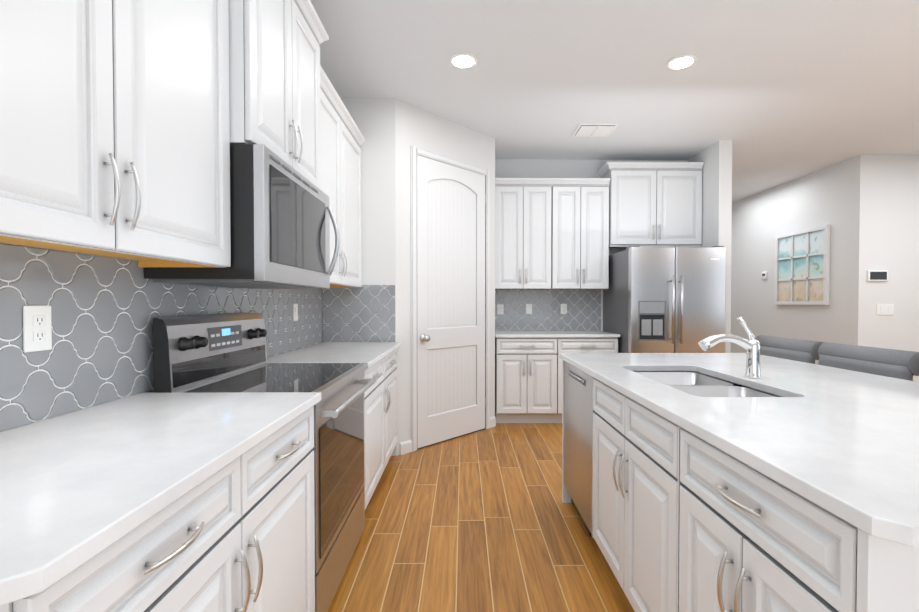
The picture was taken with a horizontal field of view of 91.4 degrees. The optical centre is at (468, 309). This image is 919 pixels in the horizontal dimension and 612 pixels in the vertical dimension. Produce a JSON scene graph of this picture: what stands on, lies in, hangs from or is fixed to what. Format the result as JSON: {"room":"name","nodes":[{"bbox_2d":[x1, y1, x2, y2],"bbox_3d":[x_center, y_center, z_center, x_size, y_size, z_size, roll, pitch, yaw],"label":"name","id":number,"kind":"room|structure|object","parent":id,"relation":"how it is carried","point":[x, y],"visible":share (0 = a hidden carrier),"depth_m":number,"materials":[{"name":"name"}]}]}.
{"room":"kitchen","nodes":[
{"label":"kitchen","id":0,"kind":"room"},
{"bbox_2d":[0,98,918,455],"bbox_3d":[2.563,-0.241,2.720,7.680,2.850,9.720,0,1,-1],"label":"wall","id":1,"kind":"structure","parent":0,"point":[866,208],"depth_m":4.93,"materials":[{"name":"white paint"}]},
{"bbox_2d":[0,0,230,267],"bbox_3d":[-0.956,-0.726,1.031,0.345,1.172,1.037,0,1,-1],"label":"upper cabinet","id":2,"kind":"object","parent":1,"relation":"attached to","point":[114,130],"visible":1,"depth_m":1.05,"materials":[{"name":"white paint"}]},
{"bbox_2d":[0,244,322,431],"bbox_3d":[-1.143,0.055,1.847,0.007,0.455,3.449,0,1,-1],"label":"tile backsplash","id":3,"kind":"structure","parent":1,"relation":"attached to","point":[105,311],"depth_m":1.36,"materials":[{"name":"grey tile"}]},
{"bbox_2d":[23,305,51,352],"bbox_3d":[-1.127,0.048,1.175,0.009,0.120,0.076,0,1,-1],"label":"electrical outlet","id":4,"kind":"object","parent":3,"relation":"attached to","point":[37,329],"visible":1,"depth_m":1.17,"materials":[{"name":"white plastic"}]},
{"bbox_2d":[293,304,297,320],"bbox_3d":[-1.146,0.015,2.982,0.011,0.115,0.070,0,1,-1],"label":"electrical outlet","id":5,"kind":"object","parent":3,"relation":"attached to","point":[295,312],"visible":0.98,"depth_m":2.97,"materials":[{"name":"white plastic"}]},
{"bbox_2d":[229,0,328,189],"bbox_3d":[-0.933,-1.014,1.938,0.411,0.850,0.880,0,1,-1],"label":"upper cabinet","id":6,"kind":"object","parent":1,"relation":"attached to","point":[274,76],"visible":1,"depth_m":1.80,"materials":[{"name":"white paint"}]},
{"bbox_2d":[144,144,339,288],"bbox_3d":[-0.895,-0.344,1.949,0.482,0.480,0.772,0,1,-1],"label":"microwave","id":7,"kind":"object","parent":6,"relation":"attached to","point":[281,212],"visible":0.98,"depth_m":1.63,"materials":[{"name":"silver metal"}]},
{"bbox_2d":[320,65,364,286],"bbox_3d":[-0.977,-0.756,2.947,0.345,1.172,1.223,0,1,-1],"label":"upper cabinet","id":8,"kind":"object","parent":1,"relation":"attached to","point":[342,140],"visible":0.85,"depth_m":2.98,"materials":[{"name":"white paint"}]},
{"bbox_2d":[323,285,394,341],"bbox_3d":[-0.867,0.028,3.572,0.573,0.455,0.007,0,1,-1],"label":"tile backsplash","id":9,"kind":"object","parent":1,"relation":"attached to","point":[364,313],"visible":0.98,"depth_m":3.57,"materials":[{"name":"grey tile"}]},
{"bbox_2d":[400,416,495,454],"bbox_3d":[2.869,1.089,5.568,6.885,0.100,3.835,0,1,-1],"label":"baseboard","id":10,"kind":"structure","parent":1,"relation":"attached to","point":[405,447],"depth_m":3.67,"materials":[{"name":"paint"}]},
{"bbox_2d":[410,145,489,451],"bbox_3d":[-0.130,-0.094,4.031,0.694,2.514,0.704,0,1,-1],"label":"pantry door","id":11,"kind":"structure","parent":1,"relation":"in","point":[450,284],"depth_m":3.99,"materials":[{"name":"paint"}]},
{"bbox_2d":[495,289,600,329],"bbox_3d":[0.887,-0.010,5.091,1.247,0.483,0.007,0,1,-1],"label":"tile backsplash","id":12,"kind":"structure","parent":1,"relation":"attached to","point":[583,309],"depth_m":5.09,"materials":[{"name":"grey tile"}]},
{"bbox_2d":[497,304,503,313],"bbox_3d":[0.366,-0.008,5.077,0.072,0.115,0.009,0,1,-1],"label":"electrical outlet","id":13,"kind":"object","parent":12,"relation":"attached to","point":[500,308],"visible":1,"depth_m":5.08,"materials":[{"name":"white plastic"}]},
{"bbox_2d":[526,304,531,313],"bbox_3d":[0.691,-0.013,5.080,0.072,0.115,0.011,0,1,-1],"label":"electrical outlet","id":14,"kind":"object","parent":12,"relation":"attached to","point":[528,308],"visible":1,"depth_m":5.08,"materials":[{"name":"white plastic"}]},
{"bbox_2d":[561,304,566,313],"bbox_3d":[1.086,-0.013,5.085,0.072,0.115,0.009,0,1,-1],"label":"electrical outlet","id":15,"kind":"object","parent":12,"relation":"attached to","point":[563,308],"visible":1,"depth_m":5.08,"materials":[{"name":"white plastic"}]},
{"bbox_2d":[495,178,609,289],"bbox_3d":[0.888,-0.810,4.895,1.220,1.164,0.355,0,1,-1],"label":"upper cabinet","id":16,"kind":"object","parent":1,"relation":"attached to","point":[551,233],"visible":0.98,"depth_m":4.75,"materials":[{"name":"white paint"}]},
{"bbox_2d":[597,162,703,247],"bbox_3d":[1.976,-1.122,4.903,1.027,0.887,0.355,0,1,-1],"label":"upper cabinet","id":17,"kind":"object","parent":1,"relation":"attached to","point":[655,204],"visible":0.98,"depth_m":4.76,"materials":[{"name":"white paint"}]},
{"bbox_2d":[761,271,767,279],"bbox_3d":[4.268,-0.495,6.456,0.022,0.120,0.120,0,1,-1],"label":"thermostat","id":18,"kind":"object","parent":1,"relation":"attached to","point":[764,275],"visible":1,"depth_m":6.44,"materials":[{"name":"white plastic"}]},
{"bbox_2d":[774,225,829,304],"bbox_3d":[4.267,-0.544,5.755,0.040,0.950,0.880,0,1,-1],"label":"wall art","id":19,"kind":"object","parent":1,"relation":"attached to","point":[802,267],"visible":0.96,"depth_m":5.71,"materials":[{"name":"paint"}]},
{"bbox_2d":[866,270,887,281],"bbox_3d":[4.493,-0.376,4.917,0.230,0.125,0.024,0,1,-1],"label":"panel","id":20,"kind":"object","parent":1,"relation":"attached to","point":[876,275],"visible":0.96,"depth_m":4.91,"materials":[{"name":"white plastic"}]},
{"bbox_2d":[877,304,893,314],"bbox_3d":[4.593,-0.006,4.931,0.190,0.120,0.011,0,1,-1],"label":"light switch","id":21,"kind":"object","parent":1,"relation":"attached to","point":[885,309],"visible":1,"depth_m":4.93,"materials":[{"name":"white plastic"}]},
{"bbox_2d":[328,423,634,611],"bbox_3d":[2.502,1.207,2.832,7.800,0.050,9.900,0,1,-1],"label":"floor","id":22,"kind":"structure","parent":0,"point":[486,520],"depth_m":2.33,"materials":[{"name":"brown wood"}]},
{"bbox_2d":[0,406,314,611],"bbox_3d":[-0.817,0.768,1.056,0.638,0.883,1.036,0,1,-1],"label":"base cabinet","id":23,"kind":"object","parent":22,"relation":"on","point":[237,534],"visible":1,"depth_m":0.99,"materials":[{"name":"white paint"}]},
{"bbox_2d":[0,392,320,605],"bbox_3d":[-0.822,0.311,1.032,0.628,0.030,1.073,0,1,-1],"label":"countertop","id":24,"kind":"structure","parent":23,"relation":"on","point":[78,488],"depth_m":0.87,"materials":[{"name":"white stone"}]},
{"bbox_2d":[153,313,375,611],"bbox_3d":[-0.804,0.608,1.965,0.665,1.176,0.774,0,1,-1],"label":"range","id":25,"kind":"object","parent":22,"relation":"on","point":[216,353],"visible":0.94,"depth_m":1.82,"materials":[{"name":"grey metal"}]},
{"bbox_2d":[364,348,397,509],"bbox_3d":[-0.839,0.739,2.972,0.638,0.883,1.222,0,1,-1],"label":"base cabinet","id":26,"kind":"object","parent":22,"relation":"on","point":[380,417],"visible":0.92,"depth_m":2.81,"materials":[{"name":"white paint"}]},
{"bbox_2d":[267,342,400,367],"bbox_3d":[-0.844,0.281,2.965,0.628,0.030,1.226,0,1,-1],"label":"countertop","id":27,"kind":"structure","parent":26,"relation":"on","point":[370,354],"depth_m":2.77,"materials":[{"name":"white stone"}]},
{"bbox_2d":[495,337,617,422],"bbox_3d":[0.890,0.710,4.773,1.220,0.883,0.663,0,1,-1],"label":"base cabinet","id":28,"kind":"object","parent":22,"relation":"on","point":[528,380],"visible":0.73,"depth_m":4.47,"materials":[{"name":"white paint"}]},
{"bbox_2d":[495,330,619,337],"bbox_3d":[0.889,0.253,4.772,1.245,0.030,0.650,0,1,-1],"label":"countertop","id":29,"kind":"structure","parent":28,"relation":"on","point":[548,333],"depth_m":4.46,"materials":[{"name":"white stone"}]},
{"bbox_2d":[603,246,725,352],"bbox_3d":[1.981,0.270,4.629,0.904,1.769,0.907,0,1,-1],"label":"refrigerator","id":30,"kind":"object","parent":22,"relation":"on","point":[664,299],"visible":0.54,"depth_m":4.23,"materials":[{"name":"grey metal"}]},
{"bbox_2d":[756,335,824,363],"bbox_3d":[1.732,0.678,2.725,0.527,1.014,0.494,0,1,-1],"label":"stool","id":31,"kind":"object","parent":22,"relation":"on","point":[801,350],"visible":0.12,"depth_m":2.63,"materials":[{"name":"grey fabric"}]},
{"bbox_2d":[666,419,918,611],"bbox_3d":[0.972,0.769,0.997,0.741,0.884,0.618,0,1,-1],"label":"base cabinet","id":32,"kind":"object","parent":22,"relation":"on","point":[683,520],"depth_m":0.93,"materials":[{"name":"white paint"}]},
{"bbox_2d":[564,361,591,536],"bbox_3d":[0.888,0.743,2.439,0.637,0.867,0.607,0,1,-1],"label":"dishwasher","id":33,"kind":"object","parent":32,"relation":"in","point":[578,433],"visible":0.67,"depth_m":2.39,"materials":[{"name":"grey metal"}]},
{"bbox_2d":[559,353,918,547],"bbox_3d":[1.182,0.301,1.718,1.205,0.030,2.170,0,1,-1],"label":"countertop","id":34,"kind":"structure","parent":32,"relation":"on","point":[843,444],"depth_m":1.17,"materials":[{"name":"white stone"}]},
{"bbox_2d":[636,372,776,396],"bbox_3d":[0.948,0.418,1.872,0.380,0.204,0.760,0,1,-1],"label":"sink","id":35,"kind":"object","parent":34,"relation":"in","point":[696,384],"visible":0.04,"depth_m":1.88,"materials":[{"name":"silver metal"}]},
{"bbox_2d":[698,316,761,377],"bbox_3d":[1.096,0.154,1.878,0.262,0.256,0.063,0,1,-1],"label":"faucet","id":36,"kind":"object","parent":34,"relation":"on","point":[751,345],"visible":1,"depth_m":1.86,"materials":[{"name":"silver metal"}]},
{"bbox_2d":[818,342,918,380],"bbox_3d":[1.738,0.686,2.185,0.527,1.014,0.494,0,1,-1],"label":"stool","id":37,"kind":"object","parent":22,"relation":"on","point":[899,364],"visible":0.1,"depth_m":2.11,"materials":[{"name":"grey fabric"}]},
{"bbox_2d":[310,0,918,202],"bbox_3d":[2.502,-1.692,2.787,7.800,0.050,9.900,0,1,-1],"label":"ceiling","id":38,"kind":"structure","parent":0,"point":[778,92],"depth_m":3.17,"materials":[{"name":"white paint"}]},
{"bbox_2d":[449,53,477,68],"bbox_3d":[-0.031,-1.665,2.999,0.190,0.011,0.190,0,1,-1],"label":"recessed light","id":39,"kind":"object","parent":38,"relation":"in","point":[463,60],"visible":1,"depth_m":2.98,"materials":[{"name":"white plastic"}]},
{"bbox_2d":[571,123,618,136],"bbox_3d":[1.186,-1.681,4.207,0.360,0.017,0.310,0,1,-1],"label":"ceiling vent","id":40,"kind":"object","parent":38,"relation":"in","point":[592,130],"visible":1,"depth_m":4.18,"materials":[{"name":"white plastic"}]},
{"bbox_2d":[666,54,696,69],"bbox_3d":[1.435,-1.665,3.015,0.190,0.011,0.190,0,1,-1],"label":"recessed light","id":41,"kind":"object","parent":38,"relation":"in","point":[683,61],"visible":0.96,"depth_m":3.00,"materials":[{"name":"white plastic"}]}
]}

